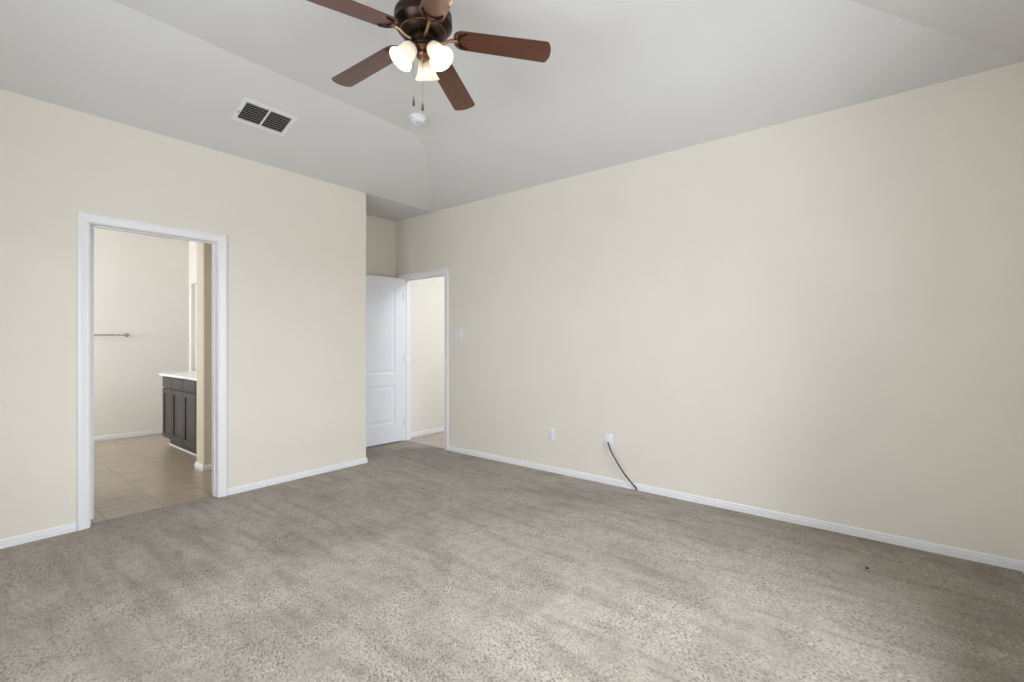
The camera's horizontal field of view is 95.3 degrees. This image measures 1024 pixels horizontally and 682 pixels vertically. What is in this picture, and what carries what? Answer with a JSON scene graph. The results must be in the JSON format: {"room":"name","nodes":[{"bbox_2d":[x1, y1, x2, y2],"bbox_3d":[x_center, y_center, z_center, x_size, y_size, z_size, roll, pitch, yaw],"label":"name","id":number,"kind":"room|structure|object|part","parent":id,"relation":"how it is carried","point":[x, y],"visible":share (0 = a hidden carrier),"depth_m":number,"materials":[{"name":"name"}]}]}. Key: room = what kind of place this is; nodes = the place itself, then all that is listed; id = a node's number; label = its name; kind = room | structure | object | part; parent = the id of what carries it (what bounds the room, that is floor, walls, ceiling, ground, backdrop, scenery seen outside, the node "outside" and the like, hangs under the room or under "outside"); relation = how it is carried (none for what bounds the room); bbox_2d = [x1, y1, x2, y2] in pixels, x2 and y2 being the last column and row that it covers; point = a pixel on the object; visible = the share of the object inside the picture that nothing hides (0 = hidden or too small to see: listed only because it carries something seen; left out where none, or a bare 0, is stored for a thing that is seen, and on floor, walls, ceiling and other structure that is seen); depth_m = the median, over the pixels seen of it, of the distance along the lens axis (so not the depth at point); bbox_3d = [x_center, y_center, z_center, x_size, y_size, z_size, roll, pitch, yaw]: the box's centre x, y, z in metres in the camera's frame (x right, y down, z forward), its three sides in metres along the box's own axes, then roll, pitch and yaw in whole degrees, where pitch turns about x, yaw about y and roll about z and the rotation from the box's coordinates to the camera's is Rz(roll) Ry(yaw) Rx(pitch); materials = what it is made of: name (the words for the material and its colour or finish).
{"room":"empty bedroom","nodes":[
{"label":"empty bedroom","id":0,"kind":"room"},
{"bbox_2d":[91,227,188,436],"bbox_3d":[-5.568,-0.162,5.335,0.120,3.000,3.430,0,0,39],"label":"wall","id":1,"kind":"structure","parent":0,"point":[141,281],"depth_m":6.08,"materials":[{"name":"paint"}]},
{"bbox_2d":[94,333,128,336],"bbox_3d":[-5.117,-0.077,5.742,0.077,0.050,0.660,0,0,39],"label":"towel bar","id":2,"kind":"object","parent":1,"relation":"attached to","point":[125,334],"visible":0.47,"depth_m":5.89,"materials":[{"name":"silver metal"}]},
{"bbox_2d":[94,429,161,441],"bbox_3d":[-5.201,1.213,5.042,0.820,0.058,3.190,0,0,39],"label":"baseboard","id":3,"kind":"structure","parent":1,"relation":"attached to","point":[157,431],"depth_m":6.00,"materials":[{"name":"white wood"}]},
{"bbox_2d":[0,89,365,538],"bbox_3d":[-2.651,-0.312,3.387,0.120,3.300,3.586,0,0,39],"label":"wall","id":4,"kind":"structure","parent":0,"point":[296,243],"depth_m":3.55,"materials":[{"name":"beige paint"}]},
{"bbox_2d":[0,523,76,548],"bbox_3d":[-3.241,1.213,2.541,0.013,0.058,1.287,0,0,39],"label":"baseboard","id":5,"kind":"structure","parent":4,"relation":"attached to","point":[55,531],"depth_m":2.90,"materials":[{"name":"white wood"}]},
{"bbox_2d":[77,211,226,530],"bbox_3d":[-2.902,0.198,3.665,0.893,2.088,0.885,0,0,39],"label":"door frame","id":6,"kind":"structure","parent":4,"relation":"in","point":[85,221],"depth_m":3.21,"materials":[{"name":"white wood"}]},
{"bbox_2d":[227,457,367,495],"bbox_3d":[-1.779,1.213,4.795,0.629,0.058,2.257,0,0,10],"label":"baseboard","id":7,"kind":"structure","parent":4,"relation":"attached to","point":[242,488],"depth_m":4.16,"materials":[{"name":"white wood"}]},
{"bbox_2d":[189,241,196,370],"bbox_3d":[-3.170,-0.162,5.538,3.375,3.000,0.120,0,0,39],"label":"wall","id":8,"kind":"structure","parent":0,"point":[192,245],"depth_m":6.51,"materials":[{"name":"paint"}]},
{"bbox_2d":[188,284,196,371],"bbox_3d":[-4.188,-0.182,6.318,0.690,1.220,0.130,0,0,39],"label":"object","id":9,"kind":"structure","parent":8,"relation":"in","point":[196,284],"depth_m":6.50,"materials":[{"name":"white ceramic"}]},
{"bbox_3d":[-4.163,-0.192,6.350,0.630,1.200,0.050,0,0,39],"label":"frame","id":10,"kind":"part","parent":9,"relation":"part of","materials":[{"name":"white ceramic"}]},
{"bbox_2d":[197,242,211,464],"bbox_3d":[-2.824,-0.162,4.774,0.200,3.000,0.642,0,0,39],"label":"wall","id":11,"kind":"structure","parent":0,"point":[204,251],"depth_m":4.50,"materials":[{"name":"beige paint"}]},
{"bbox_2d":[194,461,211,470],"bbox_3d":[-2.828,1.213,4.769,0.226,0.058,0.655,0,0,39],"label":"baseboard","id":12,"kind":"structure","parent":11,"relation":"attached to","point":[197,465],"depth_m":4.49,"materials":[{"name":"white wood"}]},
{"bbox_2d":[366,215,394,277],"bbox_3d":[-1.796,-0.312,5.572,0.120,3.300,0.897,0,0,39],"label":"wall","id":13,"kind":"structure","parent":0,"point":[380,232],"depth_m":5.71,"materials":[{"name":"beige paint"}]},
{"bbox_2d":[411,277,443,432],"bbox_3d":[-0.927,-0.162,6.564,0.120,3.000,1.497,0,0,39],"label":"wall","id":14,"kind":"structure","parent":0,"point":[427,295],"depth_m":6.22,"materials":[{"name":"paint"}]},
{"bbox_2d":[411,427,443,437],"bbox_3d":[-0.875,1.213,6.523,0.013,0.058,1.497,0,0,39],"label":"baseboard","id":15,"kind":"structure","parent":14,"relation":"attached to","point":[430,431],"depth_m":6.20,"materials":[{"name":"white wood"}]},
{"bbox_2d":[0,431,1023,681],"bbox_3d":[-1.374,1.288,3.912,8.450,0.100,6.200,0,0,39],"label":"floor","id":16,"kind":"structure","parent":0,"point":[414,562],"depth_m":2.34,"materials":[{"name":"beige carpet"}]},
{"bbox_2d":[162,376,196,455],"bbox_3d":[-3.448,0.829,5.334,1.445,0.831,0.535,0,0,39],"label":"vanity cabinet","id":17,"kind":"object","parent":16,"relation":"on","point":[179,396],"visible":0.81,"depth_m":5.21,"materials":[{"name":"grey wood"}]},
{"bbox_3d":[-4.036,0.847,5.474,0.331,0.573,0.020,0,0,39],"label":"cabinet door","id":18,"kind":"part","parent":17,"relation":"part of","materials":[{"name":"brown paint"}]},
{"bbox_3d":[-4.036,0.485,5.474,0.331,0.125,0.020,0,0,39],"label":"drawer","id":19,"kind":"part","parent":17,"relation":"part of","materials":[{"name":"brown paint"}]},
{"bbox_3d":[-3.755,0.847,5.250,0.372,0.573,0.020,0,0,39],"label":"cabinet door","id":20,"kind":"part","parent":17,"relation":"part of","materials":[{"name":"brown paint"}]},
{"bbox_2d":[159,371,196,380],"bbox_3d":[-3.465,0.349,5.332,1.470,0.125,0.560,0,0,39],"label":"countertop","id":21,"kind":"structure","parent":17,"relation":"on","point":[182,375],"depth_m":5.32,"materials":[{"name":"white stone"}]},
{"bbox_3d":[-3.755,0.485,5.250,0.372,0.125,0.020,0,0,39],"label":"drawer","id":22,"kind":"part","parent":17,"relation":"part of","materials":[{"name":"brown paint"}]},
{"bbox_3d":[-3.563,1.238,5.174,1.425,0.012,0.008,0,0,39],"label":"toe kick trim","id":23,"kind":"part","parent":17,"relation":"part of","materials":[{"name":"white wood"}]},
{"bbox_3d":[-3.458,0.485,5.013,0.372,0.125,0.020,0,0,39],"label":"drawer","id":24,"kind":"part","parent":17,"relation":"part of","materials":[{"name":"brown paint"}]},
{"bbox_3d":[-3.458,0.847,5.013,0.372,0.573,0.020,0,0,39],"label":"cabinet door","id":25,"kind":"part","parent":17,"relation":"part of","materials":[{"name":"brown paint"}]},
{"bbox_3d":[-3.181,0.847,4.791,0.322,0.573,0.020,0,0,39],"label":"cabinet door","id":26,"kind":"part","parent":17,"relation":"part of","materials":[{"name":"brown paint"}]},
{"bbox_2d":[0,0,1023,221],"bbox_3d":[-0.716,-1.728,2.493,5.410,0.447,4.363,0,0,39],"label":"ceiling","id":27,"kind":"structure","parent":0,"point":[620,81],"depth_m":2.97,"materials":[{"name":"paint"}]},
{"bbox_2d":[231,97,297,135],"bbox_3d":[-1.847,-1.667,3.490,0.235,0.085,0.382,0,0,39],"label":"ceiling vent","id":28,"kind":"object","parent":27,"relation":"in","point":[253,113],"visible":1,"depth_m":3.48,"materials":[{"name":"white metal"}]},
{"bbox_2d":[409,113,425,124],"bbox_3d":[-0.764,-1.786,3.777,0.140,0.049,0.140,0,0,39],"label":"smoke detector","id":29,"kind":"object","parent":27,"relation":"attached to","point":[415,118],"visible":1,"depth_m":3.74,"materials":[{"name":"white plastic"}]},
{"bbox_3d":[-0.764,-1.804,3.777,0.140,0.012,0.140,0,0,39],"label":"plate","id":30,"kind":"part","parent":29,"relation":"part of","materials":[{"name":"white plastic"}]},
{"bbox_2d":[306,0,550,110],"bbox_3d":[-0.471,-1.461,2.296,1.194,0.698,1.206,0,0,39],"label":"ceiling fan","id":31,"kind":"object","parent":27,"relation":"hanging from","point":[425,26],"visible":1,"depth_m":2.27,"materials":[{"name":"brown wood"}]},
{"bbox_3d":[-0.732,-1.465,2.039,0.482,0.006,0.134,-7,12,-40],"label":"blade","id":32,"kind":"part","parent":31,"relation":"part of","materials":[{"name":"brown wood"}]},
{"bbox_3d":[-0.767,-1.465,2.496,0.482,0.006,0.134,-6,5,32],"label":"blade","id":33,"kind":"part","parent":31,"relation":"part of","materials":[{"name":"brown wood"}]},
{"bbox_3d":[-0.525,-1.377,2.244,0.122,0.132,0.130,0,0,39],"label":"lamp shade","id":34,"kind":"part","parent":31,"relation":"part of","materials":[{"name":"white glass"}]},
{"bbox_3d":[-0.508,-1.393,2.251,0.049,0.066,0.057,0,0,39],"label":"light bulb","id":35,"kind":"part","parent":31,"relation":"part of","materials":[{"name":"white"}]},
{"bbox_3d":[-0.481,-1.427,2.267,0.060,0.054,0.065,0,0,39],"label":"light arm","id":36,"kind":"part","parent":31,"relation":"part of","materials":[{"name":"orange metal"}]},
{"bbox_3d":[-0.438,-1.377,2.396,0.122,0.132,0.127,0,0,39],"label":"lamp shade","id":37,"kind":"part","parent":31,"relation":"part of","materials":[{"name":"white glass"}]},
{"bbox_3d":[-0.288,-1.465,1.931,0.134,0.006,0.482,9,2,-23],"label":"blade","id":38,"kind":"part","parent":31,"relation":"part of","materials":[{"name":"brown wood"}]},
{"bbox_3d":[-0.364,-1.393,2.251,0.058,0.066,0.048,0,0,39],"label":"light bulb","id":39,"kind":"part","parent":31,"relation":"part of","materials":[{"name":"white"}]},
{"bbox_3d":[-0.349,-1.377,2.244,0.131,0.132,0.124,0,0,39],"label":"lamp shade","id":40,"kind":"part","parent":31,"relation":"part of","materials":[{"name":"white glass"}]},
{"bbox_3d":[-0.344,-1.465,2.670,0.134,0.006,0.482,-8,-7,13],"label":"blade","id":41,"kind":"part","parent":31,"relation":"part of","materials":[{"name":"brown wood"}]},
{"bbox_3d":[-0.047,-1.465,2.321,0.482,0.006,0.134,5,-8,-4],"label":"blade","id":42,"kind":"part","parent":31,"relation":"part of","materials":[{"name":"brown wood"}]},
{"bbox_2d":[395,62,1023,560],"bbox_3d":[0.682,-0.312,4.245,5.650,3.300,0.120,0,0,39],"label":"wall","id":43,"kind":"structure","parent":0,"point":[820,316],"depth_m":3.23,"materials":[{"name":"beige paint"}]},
{"bbox_2d":[366,268,448,450],"bbox_3d":[-1.271,0.208,5.332,0.919,2.068,0.861,0,0,39],"label":"door","id":44,"kind":"structure","parent":43,"relation":"in","point":[388,299],"depth_m":5.56,"materials":[{"name":"white wood"}]},
{"bbox_3d":[-1.067,0.207,5.554,0.878,2.067,0.016,0,0,39],"label":"casing","id":45,"kind":"part","parent":44,"relation":"part of","materials":[{"name":"white wood"}]},
{"bbox_2d":[456,328,462,338],"bbox_3d":[-0.585,-0.082,5.173,0.116,0.115,0.010,0,0,39],"label":"light switch","id":46,"kind":"object","parent":43,"relation":"attached to","point":[459,331],"visible":1,"depth_m":5.16,"materials":[{"name":"white plastic"}]},
{"bbox_2d":[548,428,553,440],"bbox_3d":[0.366,0.886,4.414,0.072,0.117,0.009,0,0,39],"label":"power outlet","id":47,"kind":"object","parent":43,"relation":"attached to","point":[550,431],"visible":1,"depth_m":4.41,"materials":[{"name":"white plastic"}]},
{"bbox_2d":[604,433,612,448],"bbox_3d":[0.833,0.868,4.037,0.080,0.126,0.016,0,0,39],"label":"outlet","id":48,"kind":"object","parent":43,"relation":"attached to","point":[607,437],"visible":1,"depth_m":4.04,"materials":[{"name":"white plastic"}]},
{"bbox_2d":[607,442,636,490],"bbox_3d":[0.922,1.057,3.938,0.274,0.363,0.036,0,0,39],"label":"coaxial cable","id":49,"kind":"object","parent":48,"relation":"hanging from","point":[608,442],"visible":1,"depth_m":3.94,"materials":[{"name":"black plastic"}]},
{"bbox_2d":[448,446,1023,572],"bbox_3d":[-0.445,1.213,2.276,4.715,0.058,4.363,0,0,39],"label":"baseboard","id":50,"kind":"structure","parent":43,"relation":"attached to","point":[990,559],"depth_m":3.21,"materials":[{"name":"white wood"}]}
]}

